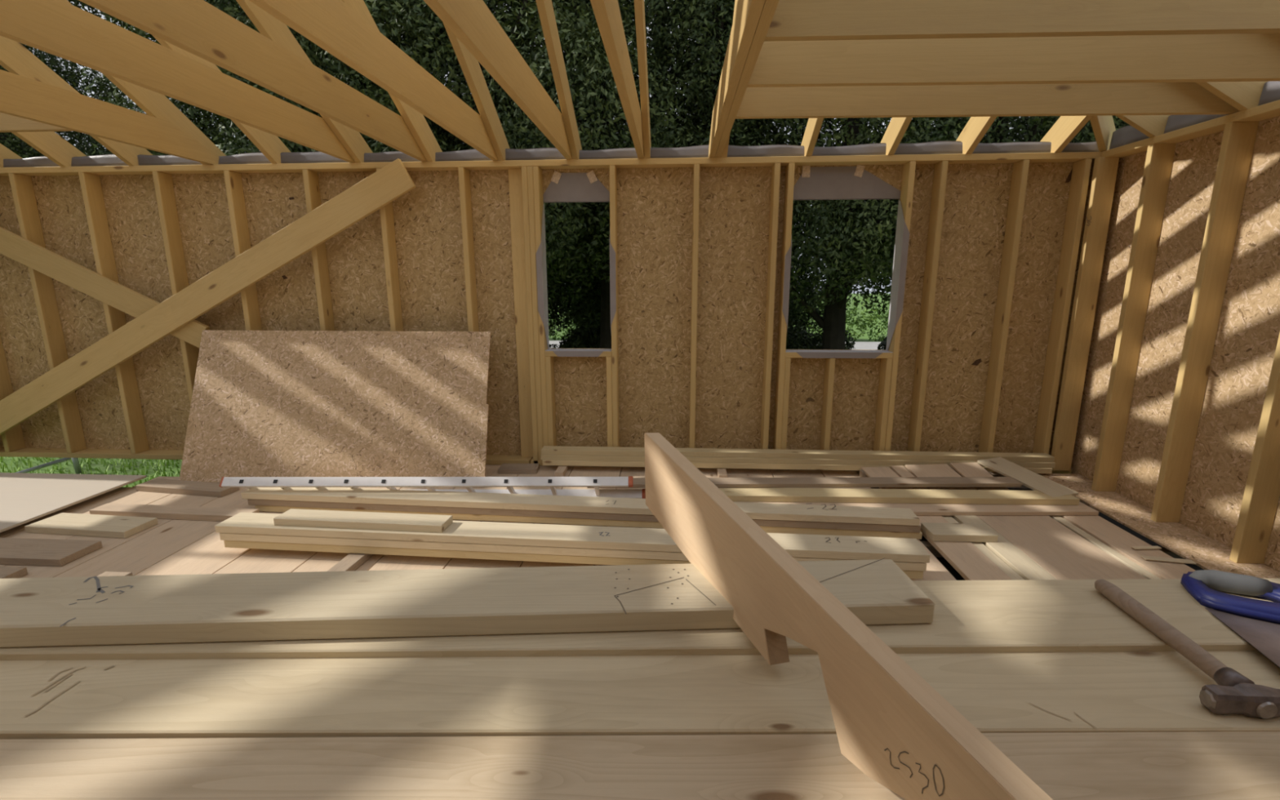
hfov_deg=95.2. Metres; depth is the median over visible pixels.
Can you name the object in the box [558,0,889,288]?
tree
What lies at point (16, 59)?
rafter
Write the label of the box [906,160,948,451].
stud
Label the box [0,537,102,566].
plank
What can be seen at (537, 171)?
stud
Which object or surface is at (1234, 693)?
hammer
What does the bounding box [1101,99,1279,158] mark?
plate
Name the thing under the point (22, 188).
stud
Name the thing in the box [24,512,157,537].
plank
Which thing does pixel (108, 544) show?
board
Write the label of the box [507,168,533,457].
stud
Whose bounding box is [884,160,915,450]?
stud
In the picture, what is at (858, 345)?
road
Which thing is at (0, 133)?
tree
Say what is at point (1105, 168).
stud
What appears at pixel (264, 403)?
board
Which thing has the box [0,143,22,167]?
rafter
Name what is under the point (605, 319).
tree
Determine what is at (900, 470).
plank
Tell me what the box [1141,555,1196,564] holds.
splinter
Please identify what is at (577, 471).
board
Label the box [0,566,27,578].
plank
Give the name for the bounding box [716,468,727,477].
support block
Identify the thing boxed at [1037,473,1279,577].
plate
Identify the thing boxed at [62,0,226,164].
rafter
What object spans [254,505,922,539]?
plank
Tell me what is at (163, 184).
stud
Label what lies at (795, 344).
shrub
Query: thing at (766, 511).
plank
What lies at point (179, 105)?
tree
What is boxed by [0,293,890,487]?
ground
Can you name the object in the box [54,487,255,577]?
board
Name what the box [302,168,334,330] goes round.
stud
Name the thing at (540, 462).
plate
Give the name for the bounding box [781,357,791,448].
stud
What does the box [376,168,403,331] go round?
stud
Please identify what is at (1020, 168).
stud
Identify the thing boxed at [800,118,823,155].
rafter
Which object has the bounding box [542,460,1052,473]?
plank
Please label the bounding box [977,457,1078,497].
plank
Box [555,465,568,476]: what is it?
support block
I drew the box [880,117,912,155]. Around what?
rafter
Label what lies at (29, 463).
grass
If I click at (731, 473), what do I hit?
board
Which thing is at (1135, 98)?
joist
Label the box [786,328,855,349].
shrub
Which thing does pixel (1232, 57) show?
joist
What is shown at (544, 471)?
board
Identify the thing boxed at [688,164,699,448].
stud
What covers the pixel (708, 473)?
board
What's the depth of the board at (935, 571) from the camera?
3.31 m
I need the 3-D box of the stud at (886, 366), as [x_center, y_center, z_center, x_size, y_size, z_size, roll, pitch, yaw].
[2.023,0.095,4.886,0.045,0.910,0.145,1,12,3]
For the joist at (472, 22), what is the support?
on the plate at (962, 158)
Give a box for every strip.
[3,140,1098,167]
[1109,80,1279,149]
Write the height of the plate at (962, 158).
0.045 m
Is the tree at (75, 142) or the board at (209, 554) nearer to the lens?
the board at (209, 554)
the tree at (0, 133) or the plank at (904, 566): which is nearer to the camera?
the plank at (904, 566)
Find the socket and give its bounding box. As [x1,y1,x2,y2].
[1213,666,1254,686]
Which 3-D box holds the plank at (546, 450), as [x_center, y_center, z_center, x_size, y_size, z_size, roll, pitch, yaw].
[1.244,0.447,4.850,4.150,0.045,0.110,1,12,3]
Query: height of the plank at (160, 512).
0.044 m
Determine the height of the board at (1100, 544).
0.030 m
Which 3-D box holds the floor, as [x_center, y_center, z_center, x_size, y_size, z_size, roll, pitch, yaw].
[-1.430,1.303,2.330,9.900,0.040,5.750,1,12,3]
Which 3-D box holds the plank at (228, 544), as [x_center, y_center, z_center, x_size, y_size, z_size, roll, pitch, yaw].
[-0.473,0.863,3.338,3.944,0.044,0.185,1,12,6]
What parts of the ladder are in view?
rail, rail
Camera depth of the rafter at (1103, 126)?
4.22 m
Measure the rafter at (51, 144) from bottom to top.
1.252 m
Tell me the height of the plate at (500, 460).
0.045 m
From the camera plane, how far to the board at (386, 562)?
3.38 m
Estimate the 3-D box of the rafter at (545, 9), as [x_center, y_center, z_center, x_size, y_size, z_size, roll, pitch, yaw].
[-0.579,-2.438,3.157,0.045,2.026,3.100,1,12,3]
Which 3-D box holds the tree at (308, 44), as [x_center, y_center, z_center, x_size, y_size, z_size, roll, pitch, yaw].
[-4.188,-5.111,8.610,5.215,10.797,5.440,-1,12,-6]
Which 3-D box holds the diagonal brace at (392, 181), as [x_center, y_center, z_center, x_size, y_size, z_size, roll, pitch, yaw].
[-4.009,-0.687,4.941,4.490,2.482,0.042,1,12,3]
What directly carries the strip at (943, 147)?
on the plate at (962, 158)
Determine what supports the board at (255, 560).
on the bearer
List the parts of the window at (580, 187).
sill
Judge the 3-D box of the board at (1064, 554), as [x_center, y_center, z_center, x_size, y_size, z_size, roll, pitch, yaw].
[2.450,0.963,3.105,0.479,0.030,2.160,1,12,3]
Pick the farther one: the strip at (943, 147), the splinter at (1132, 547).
the strip at (943, 147)
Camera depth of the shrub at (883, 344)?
11.37 m
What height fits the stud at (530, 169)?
2.410 m
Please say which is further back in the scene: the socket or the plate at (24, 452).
the plate at (24, 452)
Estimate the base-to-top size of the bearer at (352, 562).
0.044 m
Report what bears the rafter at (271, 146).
on the plate at (328, 166)
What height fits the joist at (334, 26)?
0.230 m
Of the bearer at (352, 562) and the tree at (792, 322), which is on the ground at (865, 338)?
the tree at (792, 322)
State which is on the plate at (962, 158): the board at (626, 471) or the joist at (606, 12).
the joist at (606, 12)
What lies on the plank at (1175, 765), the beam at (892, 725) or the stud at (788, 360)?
the beam at (892, 725)
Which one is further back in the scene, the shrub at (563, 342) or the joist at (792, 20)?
the shrub at (563, 342)
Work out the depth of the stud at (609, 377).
4.93 m
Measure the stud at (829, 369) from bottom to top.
0.910 m
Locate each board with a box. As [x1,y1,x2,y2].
[0,476,179,566]
[0,487,129,537]
[4,482,220,577]
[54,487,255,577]
[135,511,283,575]
[178,329,490,482]
[213,487,401,573]
[292,487,454,572]
[368,465,518,570]
[444,466,573,568]
[497,463,539,474]
[520,466,622,567]
[595,466,664,565]
[697,468,717,477]
[725,468,778,488]
[770,469,832,488]
[820,470,956,580]
[917,515,1013,580]
[942,515,1023,579]
[951,515,1056,579]
[977,515,1146,579]
[1048,515,1159,578]
[1058,515,1195,578]
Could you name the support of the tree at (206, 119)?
on the ground at (865, 338)
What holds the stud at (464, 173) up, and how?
on the plate at (500, 460)
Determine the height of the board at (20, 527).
0.035 m
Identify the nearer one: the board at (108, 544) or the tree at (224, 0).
the board at (108, 544)
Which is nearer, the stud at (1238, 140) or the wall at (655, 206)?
the stud at (1238, 140)
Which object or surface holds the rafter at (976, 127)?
on the plate at (962, 158)
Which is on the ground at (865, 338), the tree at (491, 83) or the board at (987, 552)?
the tree at (491, 83)
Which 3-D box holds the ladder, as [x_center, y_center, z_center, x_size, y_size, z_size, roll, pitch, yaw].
[-1.432,0.631,4.182,2.958,0.240,0.272,0,12,0]
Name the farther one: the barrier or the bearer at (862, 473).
the barrier
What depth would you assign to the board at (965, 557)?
3.33 m
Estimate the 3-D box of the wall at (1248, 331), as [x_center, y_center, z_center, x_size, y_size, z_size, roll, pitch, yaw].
[3.412,-0.065,1.977,0.012,2.500,5.600,1,12,3]
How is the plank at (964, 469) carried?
on the bearer at (862, 473)
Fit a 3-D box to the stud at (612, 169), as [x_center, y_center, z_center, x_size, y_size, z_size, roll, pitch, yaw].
[-0.210,-0.661,4.861,0.045,2.410,0.145,1,12,3]
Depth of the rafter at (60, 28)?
2.85 m
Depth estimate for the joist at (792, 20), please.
2.25 m
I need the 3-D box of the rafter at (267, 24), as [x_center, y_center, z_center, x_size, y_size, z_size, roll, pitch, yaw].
[-2.316,-2.455,3.257,0.045,2.026,3.100,1,12,3]
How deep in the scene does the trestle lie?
1.63 m
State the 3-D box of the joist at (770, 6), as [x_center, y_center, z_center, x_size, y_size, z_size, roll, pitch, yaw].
[0.441,-1.425,1.844,0.045,0.230,5.640,1,12,3]
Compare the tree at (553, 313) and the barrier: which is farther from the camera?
the tree at (553, 313)
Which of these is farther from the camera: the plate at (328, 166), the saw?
the plate at (328, 166)
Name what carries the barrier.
on the ground at (865, 338)
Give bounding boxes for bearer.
[327,553,373,571]
[858,469,1004,477]
[920,541,1184,559]
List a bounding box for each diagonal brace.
[0,158,415,435]
[0,226,209,348]
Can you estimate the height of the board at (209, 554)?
0.035 m
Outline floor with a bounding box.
[871,487,1204,580]
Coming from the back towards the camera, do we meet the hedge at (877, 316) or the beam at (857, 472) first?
the hedge at (877, 316)
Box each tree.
[0,0,146,158]
[0,43,153,158]
[0,133,37,156]
[80,0,440,155]
[88,0,527,155]
[115,4,327,154]
[222,0,512,149]
[315,0,648,305]
[382,0,630,336]
[400,0,780,348]
[518,1,790,348]
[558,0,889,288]
[666,1,1053,349]
[677,5,862,340]
[811,115,1128,288]
[930,116,1053,137]
[958,115,1129,142]
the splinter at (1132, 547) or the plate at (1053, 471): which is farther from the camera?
the plate at (1053, 471)
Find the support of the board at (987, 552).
on the bearer
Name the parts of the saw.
handle frame, blade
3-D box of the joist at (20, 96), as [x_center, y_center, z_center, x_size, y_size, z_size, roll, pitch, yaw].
[-3.619,-1.465,2.080,0.045,0.230,5.640,1,12,3]
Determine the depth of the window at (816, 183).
4.62 m
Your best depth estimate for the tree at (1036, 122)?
7.60 m
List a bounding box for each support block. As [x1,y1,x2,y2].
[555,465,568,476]
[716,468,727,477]
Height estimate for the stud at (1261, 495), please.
2.423 m
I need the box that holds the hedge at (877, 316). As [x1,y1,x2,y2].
[548,297,889,341]
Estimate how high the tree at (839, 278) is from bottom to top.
10.685 m
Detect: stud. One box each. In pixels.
[0,334,26,452]
[8,173,86,453]
[78,172,149,453]
[151,171,199,406]
[223,170,262,330]
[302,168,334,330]
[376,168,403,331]
[457,167,479,331]
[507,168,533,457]
[520,166,538,463]
[526,165,542,460]
[533,165,548,446]
[545,356,556,445]
[605,356,613,446]
[608,164,619,447]
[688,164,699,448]
[760,162,780,448]
[773,162,795,448]
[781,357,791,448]
[819,358,835,449]
[873,358,892,450]
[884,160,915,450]
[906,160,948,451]
[977,159,1029,452]
[1032,158,1092,454]
[1050,156,1119,471]
[1091,143,1176,491]
[1151,121,1258,522]
[1229,332,1279,564]
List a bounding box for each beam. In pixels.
[485,464,1030,488]
[644,432,1053,799]
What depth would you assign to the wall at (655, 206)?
4.93 m
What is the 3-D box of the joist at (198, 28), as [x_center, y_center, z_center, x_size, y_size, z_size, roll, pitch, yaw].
[-1.862,-1.448,1.978,0.045,0.230,5.640,1,12,3]
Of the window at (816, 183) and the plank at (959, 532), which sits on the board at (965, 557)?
the plank at (959, 532)
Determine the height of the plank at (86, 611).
0.051 m
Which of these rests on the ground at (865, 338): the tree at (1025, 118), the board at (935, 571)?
the tree at (1025, 118)
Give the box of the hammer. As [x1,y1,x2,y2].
[1094,578,1279,719]
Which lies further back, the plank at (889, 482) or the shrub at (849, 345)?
the shrub at (849, 345)
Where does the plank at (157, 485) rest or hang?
on the board at (108, 544)
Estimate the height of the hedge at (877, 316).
1.717 m
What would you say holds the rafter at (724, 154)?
on the plate at (962, 158)
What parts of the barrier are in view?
post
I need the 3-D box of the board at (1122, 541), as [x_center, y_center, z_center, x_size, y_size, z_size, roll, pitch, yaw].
[2.908,0.955,3.137,0.238,0.030,2.080,1,12,3]
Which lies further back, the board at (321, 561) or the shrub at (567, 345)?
the shrub at (567, 345)
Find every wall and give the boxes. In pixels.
[0,161,1094,455]
[1071,115,1279,572]
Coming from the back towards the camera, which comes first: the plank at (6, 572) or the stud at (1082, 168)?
the stud at (1082, 168)
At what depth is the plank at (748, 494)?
4.08 m
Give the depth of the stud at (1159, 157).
4.08 m
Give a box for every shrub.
[549,328,599,348]
[562,333,599,348]
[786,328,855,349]
[786,329,820,349]
[876,336,887,350]
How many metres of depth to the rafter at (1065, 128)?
4.25 m
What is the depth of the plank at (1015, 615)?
1.21 m
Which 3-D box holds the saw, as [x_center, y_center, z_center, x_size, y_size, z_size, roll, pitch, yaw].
[1.345,0.499,1.062,0.282,0.048,0.731,3,12,14]
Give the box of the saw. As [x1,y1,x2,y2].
[1180,569,1279,667]
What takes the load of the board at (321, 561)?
on the bearer
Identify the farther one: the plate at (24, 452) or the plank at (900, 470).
the plate at (24, 452)
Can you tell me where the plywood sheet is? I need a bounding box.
[0,472,146,533]
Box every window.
[536,170,616,356]
[782,164,909,358]
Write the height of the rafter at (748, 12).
0.230 m
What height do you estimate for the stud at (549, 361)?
0.910 m
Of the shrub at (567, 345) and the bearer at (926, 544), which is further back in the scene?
the shrub at (567, 345)
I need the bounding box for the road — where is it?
[549,340,883,350]
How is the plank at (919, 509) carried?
on the board at (1024, 566)
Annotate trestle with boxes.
[97,571,133,576]
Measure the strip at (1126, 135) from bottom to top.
0.156 m
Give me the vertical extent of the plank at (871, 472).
0.060 m
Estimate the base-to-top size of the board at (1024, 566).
0.030 m
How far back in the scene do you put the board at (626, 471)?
4.87 m
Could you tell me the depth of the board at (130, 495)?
4.29 m
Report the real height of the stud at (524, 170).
2.455 m
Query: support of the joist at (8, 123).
attached to the joist at (20, 96)
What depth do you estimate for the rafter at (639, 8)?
3.80 m
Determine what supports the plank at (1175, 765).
on the trestle
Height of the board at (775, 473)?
0.035 m
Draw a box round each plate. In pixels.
[0,161,391,176]
[0,447,183,459]
[401,151,1102,170]
[485,454,533,465]
[530,457,542,465]
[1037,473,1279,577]
[1051,469,1071,473]
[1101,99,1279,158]
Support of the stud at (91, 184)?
on the plate at (24, 452)
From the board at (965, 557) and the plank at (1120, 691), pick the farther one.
the board at (965, 557)
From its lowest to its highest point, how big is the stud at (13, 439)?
2.410 m
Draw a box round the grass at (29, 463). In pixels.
[0,456,182,487]
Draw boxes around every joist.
[0,69,219,164]
[0,112,74,132]
[78,0,426,161]
[248,0,498,160]
[423,0,572,159]
[590,0,644,158]
[715,0,779,157]
[735,82,1239,119]
[746,33,1279,87]
[764,0,1279,41]
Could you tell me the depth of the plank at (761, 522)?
3.85 m
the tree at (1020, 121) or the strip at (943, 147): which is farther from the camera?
the tree at (1020, 121)
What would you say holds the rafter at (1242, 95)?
on the plate at (1272, 109)
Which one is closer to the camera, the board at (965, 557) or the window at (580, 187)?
the board at (965, 557)
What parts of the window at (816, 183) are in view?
sill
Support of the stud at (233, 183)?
on the plate at (24, 452)
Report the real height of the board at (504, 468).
0.040 m
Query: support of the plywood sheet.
on the batten
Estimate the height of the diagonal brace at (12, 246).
1.388 m
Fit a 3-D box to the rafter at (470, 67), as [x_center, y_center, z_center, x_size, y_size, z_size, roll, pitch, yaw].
[-1.163,-2.444,3.191,0.045,2.026,3.100,1,12,3]
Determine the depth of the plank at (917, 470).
4.58 m
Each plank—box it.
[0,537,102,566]
[0,558,934,647]
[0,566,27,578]
[0,577,1279,660]
[0,650,1279,739]
[0,731,1279,799]
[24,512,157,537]
[88,502,259,521]
[135,478,239,497]
[214,512,930,563]
[219,533,926,571]
[223,540,923,578]
[240,487,919,525]
[247,498,920,533]
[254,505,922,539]
[273,508,453,533]
[540,454,1055,467]
[541,445,1054,462]
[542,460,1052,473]
[586,476,1022,488]
[719,487,1079,505]
[733,501,1098,515]
[860,466,913,488]
[890,465,927,488]
[905,464,976,489]
[920,522,998,542]
[949,462,1008,489]
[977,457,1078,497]
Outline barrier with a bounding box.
[16,457,81,474]
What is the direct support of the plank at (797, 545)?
on the plank at (904, 566)
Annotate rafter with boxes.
[0,0,355,162]
[0,35,152,165]
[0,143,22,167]
[11,131,86,166]
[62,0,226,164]
[152,35,291,163]
[235,0,373,162]
[342,0,442,161]
[443,22,510,160]
[535,0,582,159]
[634,0,651,158]
[708,0,765,157]
[720,0,737,157]
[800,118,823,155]
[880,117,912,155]
[955,116,996,153]
[1040,115,1093,152]
[1089,115,1115,151]
[1115,115,1170,137]
[1195,81,1266,111]
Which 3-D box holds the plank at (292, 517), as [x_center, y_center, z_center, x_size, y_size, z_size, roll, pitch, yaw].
[-1.615,0.704,3.418,1.018,0.044,0.148,1,12,6]
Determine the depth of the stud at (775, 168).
4.71 m
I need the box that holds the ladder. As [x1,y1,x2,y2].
[218,475,645,498]
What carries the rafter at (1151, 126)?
on the plate at (1272, 109)
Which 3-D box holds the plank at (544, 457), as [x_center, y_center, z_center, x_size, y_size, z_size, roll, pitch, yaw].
[1.246,0.493,4.855,4.165,0.045,0.110,1,12,3]
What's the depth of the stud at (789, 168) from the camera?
4.74 m
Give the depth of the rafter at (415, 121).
4.31 m
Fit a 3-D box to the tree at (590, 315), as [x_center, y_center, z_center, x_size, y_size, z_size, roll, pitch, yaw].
[0.599,-6.490,11.709,5.917,12.204,6.125,3,12,16]
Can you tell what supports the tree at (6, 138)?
on the ground at (865, 338)
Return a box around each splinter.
[1131,546,1161,549]
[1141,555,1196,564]

